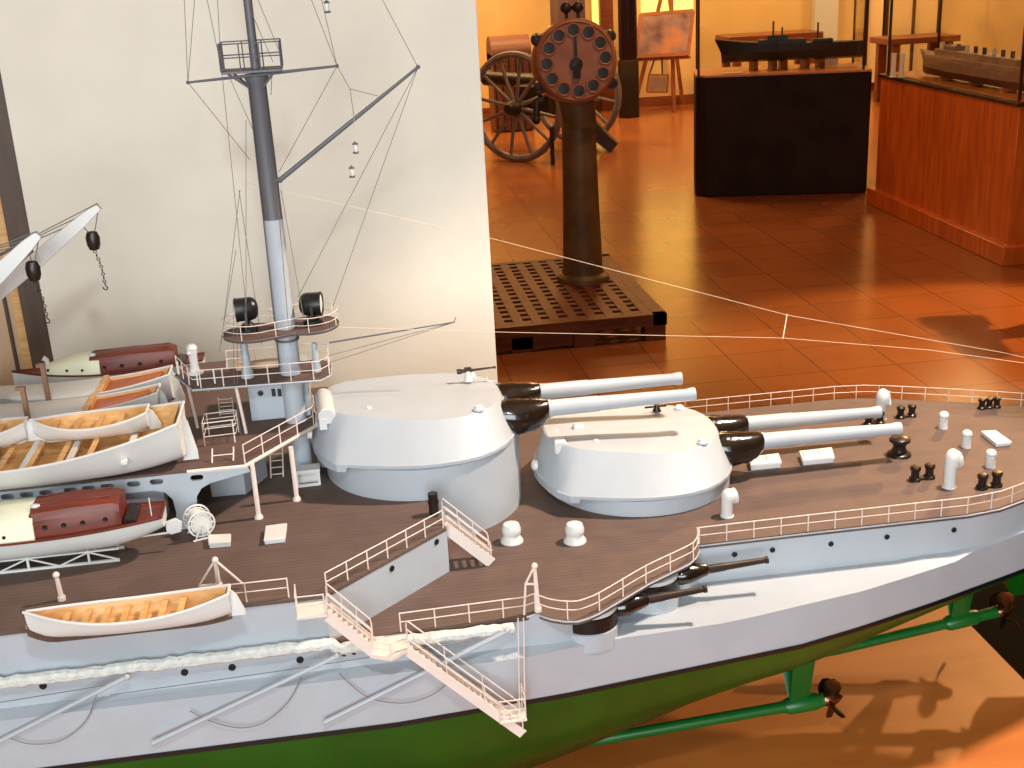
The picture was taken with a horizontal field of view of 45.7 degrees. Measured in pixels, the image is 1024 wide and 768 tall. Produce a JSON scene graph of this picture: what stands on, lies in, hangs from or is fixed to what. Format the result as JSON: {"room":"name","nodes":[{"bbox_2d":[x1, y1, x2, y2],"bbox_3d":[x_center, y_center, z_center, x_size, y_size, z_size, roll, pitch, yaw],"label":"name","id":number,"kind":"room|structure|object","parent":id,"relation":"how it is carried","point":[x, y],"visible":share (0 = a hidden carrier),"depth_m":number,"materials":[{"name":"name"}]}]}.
{"room":"museum","nodes":[
{"label":"museum","id":0,"kind":"room"},
{"bbox_2d":[476,0,1023,107],"bbox_3d":[2.074,-4.579,12.678,16.000,3.200,0.150,-5,20,-7],"label":"wall","id":1,"kind":"structure","parent":0,"point":[998,24],"depth_m":12.95,"materials":[{"name":"paint"}]},
{"bbox_2d":[550,0,584,24],"bbox_3d":[0.537,-4.332,12.205,0.278,3.200,0.450,-5,20,-7],"label":"trim","id":2,"kind":"structure","parent":1,"relation":"attached to","point":[556,15],"depth_m":12.19,"materials":[{"name":"stone"}]},
{"bbox_2d":[592,0,598,24],"bbox_3d":[0.851,-4.246,12.515,0.074,2.200,0.012,-5,20,-7],"label":"window","id":3,"kind":"structure","parent":1,"relation":"in","point":[595,17],"depth_m":12.64,"materials":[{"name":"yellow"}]},
{"bbox_2d":[598,0,614,110],"bbox_3d":[0.943,-4.430,12.421,0.137,3.200,0.100,-5,20,-7],"label":"trim","id":4,"kind":"structure","parent":1,"relation":"attached to","point":[605,7],"depth_m":12.61,"materials":[{"name":"red wood"}]},
{"bbox_2d":[641,0,692,12],"bbox_3d":[1.603,-4.365,12.590,0.560,1.200,0.012,-5,20,-7],"label":"window","id":5,"kind":"structure","parent":1,"relation":"in","point":[646,5],"depth_m":12.72,"materials":[{"name":"yellow glass"}]},
{"bbox_2d":[482,82,873,117],"bbox_3d":[2.163,-3.092,13.113,16.000,0.100,0.020,-5,20,-7],"label":"baseboard","id":6,"kind":"structure","parent":1,"relation":"attached to","point":[688,98],"depth_m":13.03,"materials":[{"name":"red wood"}]},
{"bbox_2d":[811,0,838,39],"bbox_3d":[3.300,-4.654,12.707,0.256,3.200,0.100,-5,20,-7],"label":"trim","id":7,"kind":"structure","parent":1,"relation":"attached to","point":[825,12],"depth_m":12.92,"materials":[{"name":"white paint"}]},
{"bbox_2d":[862,0,869,65],"bbox_3d":[3.773,-4.437,12.849,0.024,2.550,0.070,-5,20,-7],"label":"trim","id":8,"kind":"structure","parent":1,"relation":"attached to","point":[868,0],"depth_m":13.06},
{"bbox_2d":[867,0,883,82],"bbox_3d":[3.873,-4.479,12.877,0.158,2.500,0.060,-5,20,-7],"label":"trim","id":9,"kind":"structure","parent":1,"relation":"attached to","point":[875,24],"depth_m":13.07,"materials":[{"name":"paint"}]},
{"bbox_2d":[882,0,888,72],"bbox_3d":[3.985,-4.457,12.875,0.024,2.550,0.070,-5,20,-7],"label":"trim","id":10,"kind":"structure","parent":1,"relation":"attached to","point":[886,2],"depth_m":13.05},
{"bbox_2d":[885,0,912,72],"bbox_3d":[4.148,-4.505,12.910,0.262,2.500,0.060,-5,20,-7],"label":"trim","id":11,"kind":"structure","parent":1,"relation":"attached to","point":[902,9],"depth_m":13.10,"materials":[{"name":"paint"}]},
{"bbox_2d":[909,0,915,70],"bbox_3d":[4.294,-4.487,12.912,0.024,2.550,0.070,-5,20,-7],"label":"trim","id":12,"kind":"structure","parent":1,"relation":"attached to","point":[914,1],"depth_m":13.12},
{"bbox_2d":[912,0,937,70],"bbox_3d":[4.436,-4.532,12.945,0.252,2.500,0.060,-5,20,-7],"label":"trim","id":13,"kind":"structure","parent":1,"relation":"attached to","point":[926,10],"depth_m":13.14,"materials":[{"name":"paint"}]},
{"bbox_2d":[936,0,939,32],"bbox_3d":[4.583,-4.514,12.947,0.024,2.550,0.070,-5,20,-7],"label":"trim","id":14,"kind":"structure","parent":1,"relation":"attached to","point":[938,0],"depth_m":13.13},
{"bbox_2d":[483,91,1023,412],"bbox_3d":[3.279,-0.534,5.920,16.000,0.050,15.850,-5,20,-7],"label":"floor","id":15,"kind":"structure","parent":0,"point":[839,258],"depth_m":5.96,"materials":[{"name":"tile"}]},
{"bbox_2d":[0,199,32,385],"bbox_3d":[-0.919,0.140,1.846,0.460,1.800,0.019,-5,20,-7],"label":"display board","id":16,"kind":"object","parent":15,"relation":"on","point":[14,348],"visible":0.02,"depth_m":1.79,"materials":[{"name":"brown wood"}]},
{"bbox_2d":[486,34,533,131],"bbox_3d":[-0.018,-2.910,11.722,0.380,0.877,0.411,-5,20,-7],"label":"wooden chest","id":17,"kind":"object","parent":15,"relation":"on","point":[495,45],"visible":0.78,"depth_m":11.51,"materials":[{"name":"brown wood"}]},
{"bbox_2d":[480,51,621,164],"bbox_3d":[0.253,-2.397,10.256,1.146,0.893,1.191,15,26,41],"label":"wheels","id":18,"kind":"object","parent":15,"relation":"on","point":[520,103],"visible":0.41,"depth_m":9.94,"materials":[{"name":"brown wood"}]},
{"bbox_2d":[491,1,666,353],"bbox_3d":[0.045,-0.984,5.502,1.032,1.395,1.150,-5,20,-7],"label":"ship's telegraph","id":19,"kind":"object","parent":15,"relation":"on","point":[574,60],"visible":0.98,"depth_m":5.42,"materials":[{"name":"brown metal"}]},
{"bbox_2d":[618,0,638,117],"bbox_3d":[1.129,-3.795,11.920,0.205,2.318,0.205,-5,20,-7],"label":"pillar","id":20,"kind":"structure","parent":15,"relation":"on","point":[628,64],"depth_m":12.04,"materials":[{"name":"brown wood"}]},
{"bbox_2d":[638,0,690,111],"bbox_3d":[1.524,-3.458,12.541,0.674,1.245,0.560,-5,20,-7],"label":"wooden easel","id":21,"kind":"object","parent":15,"relation":"on","point":[674,60],"visible":0.46,"depth_m":12.47,"materials":[{"name":"brown wood"}]},
{"bbox_2d":[638,55,690,60],"bbox_3d":[1.522,-3.301,12.322,0.584,0.036,0.050,-5,20,-7],"label":"tray","id":22,"kind":"object","parent":21,"relation":"on","point":[681,57],"depth_m":12.30,"materials":[{"name":"brown wood"}]},
{"bbox_2d":[637,9,694,58],"bbox_3d":[1.539,-3.539,12.290,0.680,0.451,0.190,-5,20,-7],"label":"framed picture","id":23,"kind":"object","parent":21,"relation":"on","point":[660,34],"visible":0.83,"depth_m":12.28,"materials":[{"name":"brown wood"}]},
{"bbox_2d":[646,57,668,92],"bbox_3d":[1.472,-3.131,12.329,0.241,0.356,0.057,-5,20,-7],"label":"placard","id":24,"kind":"object","parent":23,"relation":"hanging from","point":[658,84],"visible":1,"depth_m":12.33,"materials":[{"name":"beige paper"}]},
{"bbox_2d":[715,29,823,66],"bbox_3d":[2.605,-3.187,12.357,0.975,0.737,0.450,-5,20,-7],"label":"table","id":25,"kind":"object","parent":15,"relation":"on","point":[808,34],"visible":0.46,"depth_m":12.09,"materials":[{"name":"red wood"}]},
{"bbox_2d":[532,582,1023,767],"bbox_3d":[-0.067,0.768,1.594,3.095,0.700,1.080,-5,20,-7],"label":"shafts","id":26,"kind":"object","parent":15,"relation":"on","point":[945,698],"visible":0.21,"depth_m":1.49,"materials":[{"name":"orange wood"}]},
{"bbox_2d":[0,72,53,367],"bbox_3d":[-0.680,-0.168,1.706,0.034,1.050,0.020,-5,20,-7],"label":"wooden upright","id":27,"kind":"object","parent":26,"relation":"on","point":[11,194],"visible":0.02,"depth_m":1.68,"materials":[{"name":"brown wood"}]},
{"bbox_2d":[0,0,497,387],"bbox_3d":[-0.345,-0.168,1.732,0.632,1.000,0.012,-5,20,-7],"label":"backdrop panel","id":28,"kind":"object","parent":26,"relation":"on","point":[102,109],"visible":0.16,"depth_m":1.68,"materials":[{"name":"beige fabric"}]},
{"bbox_2d":[0,0,1023,767],"bbox_3d":[-0.190,-0.143,1.309,1.968,1.218,0.658,-5,20,-7],"label":"model","id":29,"kind":"object","parent":26,"relation":"on","point":[471,614],"visible":0.93,"depth_m":1.25},
{"bbox_2d":[0,231,49,459],"bbox_3d":[-0.516,-0.032,1.249,0.104,0.251,0.024,-5,20,-7],"label":"crane","id":30,"kind":"object","parent":29,"relation":"on","point":[11,261],"visible":0.98,"depth_m":1.21,"materials":[{"name":"grey paint"}]},
{"bbox_2d":[0,203,107,300],"bbox_3d":[-0.517,-0.065,1.333,0.168,0.259,0.024,-5,20,-7],"label":"crane","id":31,"kind":"object","parent":29,"relation":"on","point":[45,252],"visible":0.94,"depth_m":1.30,"materials":[{"name":"grey paint"}]},
{"bbox_2d":[0,383,167,418],"bbox_3d":[-0.513,0.035,1.372,0.252,0.045,0.056,-5,20,-7],"label":"boat","id":32,"kind":"object","parent":29,"relation":"on","point":[153,394],"visible":0.36,"depth_m":1.37,"materials":[{"name":"white paint"}]},
{"bbox_2d":[0,487,181,559],"bbox_3d":[-0.491,0.142,1.199,0.320,0.056,0.071,-5,20,-7],"label":"boat","id":33,"kind":"object","parent":29,"relation":"on","point":[77,520],"visible":1,"depth_m":1.19,"materials":[{"name":"white paint"}]},
{"bbox_2d":[30,503,39,508],"bbox_3d":[-0.464,0.119,1.182,0.010,0.004,0.007,-5,20,-7],"label":"lamp","id":34,"kind":"object","parent":33,"relation":"on","point":[32,505],"depth_m":1.18,"materials":[{"name":"white paint"}]},
{"bbox_2d":[0,365,184,403],"bbox_3d":[-0.519,0.014,1.432,0.258,0.046,0.060,-5,20,-7],"label":"boat","id":35,"kind":"object","parent":29,"relation":"on","point":[171,386],"visible":0.54,"depth_m":1.43,"materials":[{"name":"white paint"}]},
{"bbox_2d":[0,400,198,489],"bbox_3d":[-0.520,0.072,1.248,0.382,0.059,0.140,-5,20,-7],"label":"rowboat","id":36,"kind":"object","parent":29,"relation":"on","point":[38,462],"visible":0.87,"depth_m":1.23,"materials":[{"name":"white paint"}]},
{"bbox_2d":[0,416,39,446],"bbox_3d":[-0.560,0.055,1.266,0.130,0.028,0.060,-5,20,-7],"label":"dinghy","id":37,"kind":"object","parent":36,"relation":"in","point":[13,430],"visible":1,"depth_m":1.27,"materials":[{"name":"white paint"}]},
{"bbox_2d":[29,403,161,441],"bbox_3d":[-0.439,0.043,1.281,0.132,0.028,0.060,-5,20,-7],"label":"dinghy","id":38,"kind":"object","parent":36,"relation":"in","point":[124,420],"visible":1,"depth_m":1.28,"materials":[{"name":"white paint"}]},
{"bbox_2d":[11,342,204,384],"bbox_3d":[-0.494,-0.021,1.514,0.248,0.048,0.053,-5,20,-7],"label":"boat","id":39,"kind":"object","parent":29,"relation":"on","point":[129,359],"visible":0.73,"depth_m":1.50,"materials":[{"name":"white paint"}]},
{"bbox_2d":[20,584,245,641],"bbox_3d":[-0.332,0.204,1.071,0.190,0.035,0.048,-5,20,-7],"label":"rowboat","id":40,"kind":"object","parent":29,"relation":"attached to","point":[201,606],"visible":1,"depth_m":1.07,"materials":[{"name":"white paint"}]},
{"bbox_2d":[233,297,258,334],"bbox_3d":[-0.289,-0.076,1.327,0.025,0.040,0.027,-8,20,-15],"label":"searchlight","id":41,"kind":"object","parent":29,"relation":"on","point":[248,311],"visible":0.97,"depth_m":1.32,"materials":[{"name":"black metal"}]},
{"bbox_2d":[299,291,323,326],"bbox_3d":[-0.222,-0.083,1.343,0.025,0.037,0.027,-3,19,1],"label":"searchlight","id":42,"kind":"object","parent":29,"relation":"on","point":[312,303],"visible":0.98,"depth_m":1.33,"materials":[{"name":"black metal"}]},
{"bbox_2d":[323,0,330,12],"bbox_3d":[-0.188,-0.384,1.236,0.007,0.014,0.007,-5,20,-7],"label":"lantern","id":43,"kind":"object","parent":29,"relation":"hanging from","point":[326,2],"visible":1,"depth_m":1.23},
{"bbox_2d":[349,165,355,177],"bbox_3d":[-0.170,-0.226,1.293,0.007,0.014,0.007,-5,20,-7],"label":"lantern","id":44,"kind":"object","parent":29,"relation":"hanging from","point":[351,167],"visible":1,"depth_m":1.29,"materials":[{"name":"white glass"}]},
{"bbox_2d":[352,141,358,153],"bbox_3d":[-0.166,-0.250,1.285,0.007,0.014,0.007,-5,20,-7],"label":"lantern","id":45,"kind":"object","parent":29,"relation":"hanging from","point":[354,144],"visible":1,"depth_m":1.28,"materials":[{"name":"white glass"}]},
{"bbox_2d":[306,366,696,471],"bbox_3d":[-0.014,0.018,1.408,0.449,0.066,0.225,-5,20,-7],"label":"gun turret","id":46,"kind":"object","parent":29,"relation":"on","point":[412,421],"visible":1,"depth_m":1.36,"materials":[{"name":"grey paint"}]},
{"bbox_2d":[473,404,483,411],"bbox_3d":[-0.037,0.026,1.340,0.012,0.006,0.012,-5,20,-7],"label":"hood","id":47,"kind":"object","parent":46,"relation":"attached to","point":[476,407],"depth_m":1.34,"materials":[{"name":"white paint"}]},
{"bbox_2d":[531,404,902,502],"bbox_3d":[0.242,0.061,1.462,0.449,0.060,0.225,-5,20,-7],"label":"gun turret","id":48,"kind":"object","parent":29,"relation":"on","point":[646,452],"visible":0.98,"depth_m":1.41,"materials":[{"name":"grey paint"}]},
{"bbox_2d":[553,437,565,453],"bbox_3d":[0.055,0.071,1.398,0.014,0.016,0.016,-5,20,-7],"label":"hood","id":49,"kind":"object","parent":48,"relation":"attached to","point":[559,443],"depth_m":1.39,"materials":[{"name":"white paint"}]},
{"bbox_2d":[573,422,583,428],"bbox_3d":[0.078,0.050,1.437,0.012,0.007,0.009,-5,20,-7],"label":"hood","id":50,"kind":"object","parent":48,"relation":"attached to","point":[576,425],"depth_m":1.43,"materials":[{"name":"white paint"}]},
{"bbox_2d":[675,404,683,410],"bbox_3d":[0.206,0.029,1.498,0.012,0.005,0.012,5,21,21],"label":"hood","id":51,"kind":"object","parent":48,"relation":"attached to","point":[678,407],"depth_m":1.49,"materials":[{"name":"white paint"}]},
{"bbox_2d":[697,437,707,444],"bbox_3d":[0.219,0.065,1.393,0.012,0.006,0.012,-5,20,-7],"label":"hood","id":52,"kind":"object","parent":48,"relation":"attached to","point":[700,440],"depth_m":1.39,"materials":[{"name":"white paint"}]},
{"bbox_2d":[694,0,871,196],"bbox_3d":[1.793,-2.018,8.156,1.122,1.406,0.550,0,20,7],"label":"display case","id":53,"kind":"object","parent":15,"relation":"on","point":[795,130],"visible":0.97,"depth_m":8.00,"materials":[{"name":"brown wood"}]},
{"bbox_2d":[721,72,742,73],"bbox_3d":[1.449,-2.051,8.005,0.137,0.004,0.060,-2,19,3],"label":"label card","id":54,"kind":"object","parent":53,"relation":"on","point":[721,72],"visible":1,"depth_m":7.99,"materials":[{"name":"white paper"}]},
{"bbox_2d":[714,21,862,70],"bbox_3d":[1.830,-2.251,8.062,0.962,0.311,0.170,0,20,7],"label":"model","id":55,"kind":"object","parent":53,"relation":"on","point":[781,48],"visible":1,"depth_m":8.02},
{"bbox_2d":[825,58,837,64],"bbox_3d":[2.156,-2.197,8.236,0.106,0.060,0.020,-5,20,-7],"label":"label card","id":56,"kind":"object","parent":53,"relation":"on","point":[833,60],"visible":0.43,"depth_m":8.23,"materials":[{"name":"paper"}]},
{"bbox_2d":[870,32,960,101],"bbox_3d":[4.045,-3.180,12.261,0.751,0.646,0.450,-5,20,-7],"label":"table","id":57,"kind":"object","parent":15,"relation":"on","point":[930,39],"visible":0.53,"depth_m":12.10,"materials":[{"name":"red wood"}]},
{"bbox_2d":[866,0,1023,265],"bbox_3d":[2.979,-1.594,6.792,1.352,1.398,1.745,-5,20,-7],"label":"display case","id":58,"kind":"object","parent":15,"relation":"on","point":[950,153],"visible":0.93,"depth_m":6.62,"materials":[{"name":"orange wood"}]},
{"bbox_2d":[889,53,896,76],"bbox_3d":[2.253,-1.883,7.173,0.044,0.138,0.043,-5,20,-7],"label":"post","id":59,"kind":"object","parent":58,"relation":"on","point":[894,55],"visible":1,"depth_m":7.17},
{"bbox_2d":[897,53,904,76],"bbox_3d":[2.294,-1.878,7.152,0.044,0.138,0.043,-5,20,-7],"label":"post","id":60,"kind":"object","parent":58,"relation":"on","point":[902,55],"visible":1,"depth_m":7.14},
{"bbox_2d":[920,42,1023,91],"bbox_3d":[2.520,-1.722,6.580,0.170,0.204,1.370,-5,20,-7],"label":"model","id":61,"kind":"object","parent":58,"relation":"on","point":[950,61],"visible":0.99,"depth_m":6.50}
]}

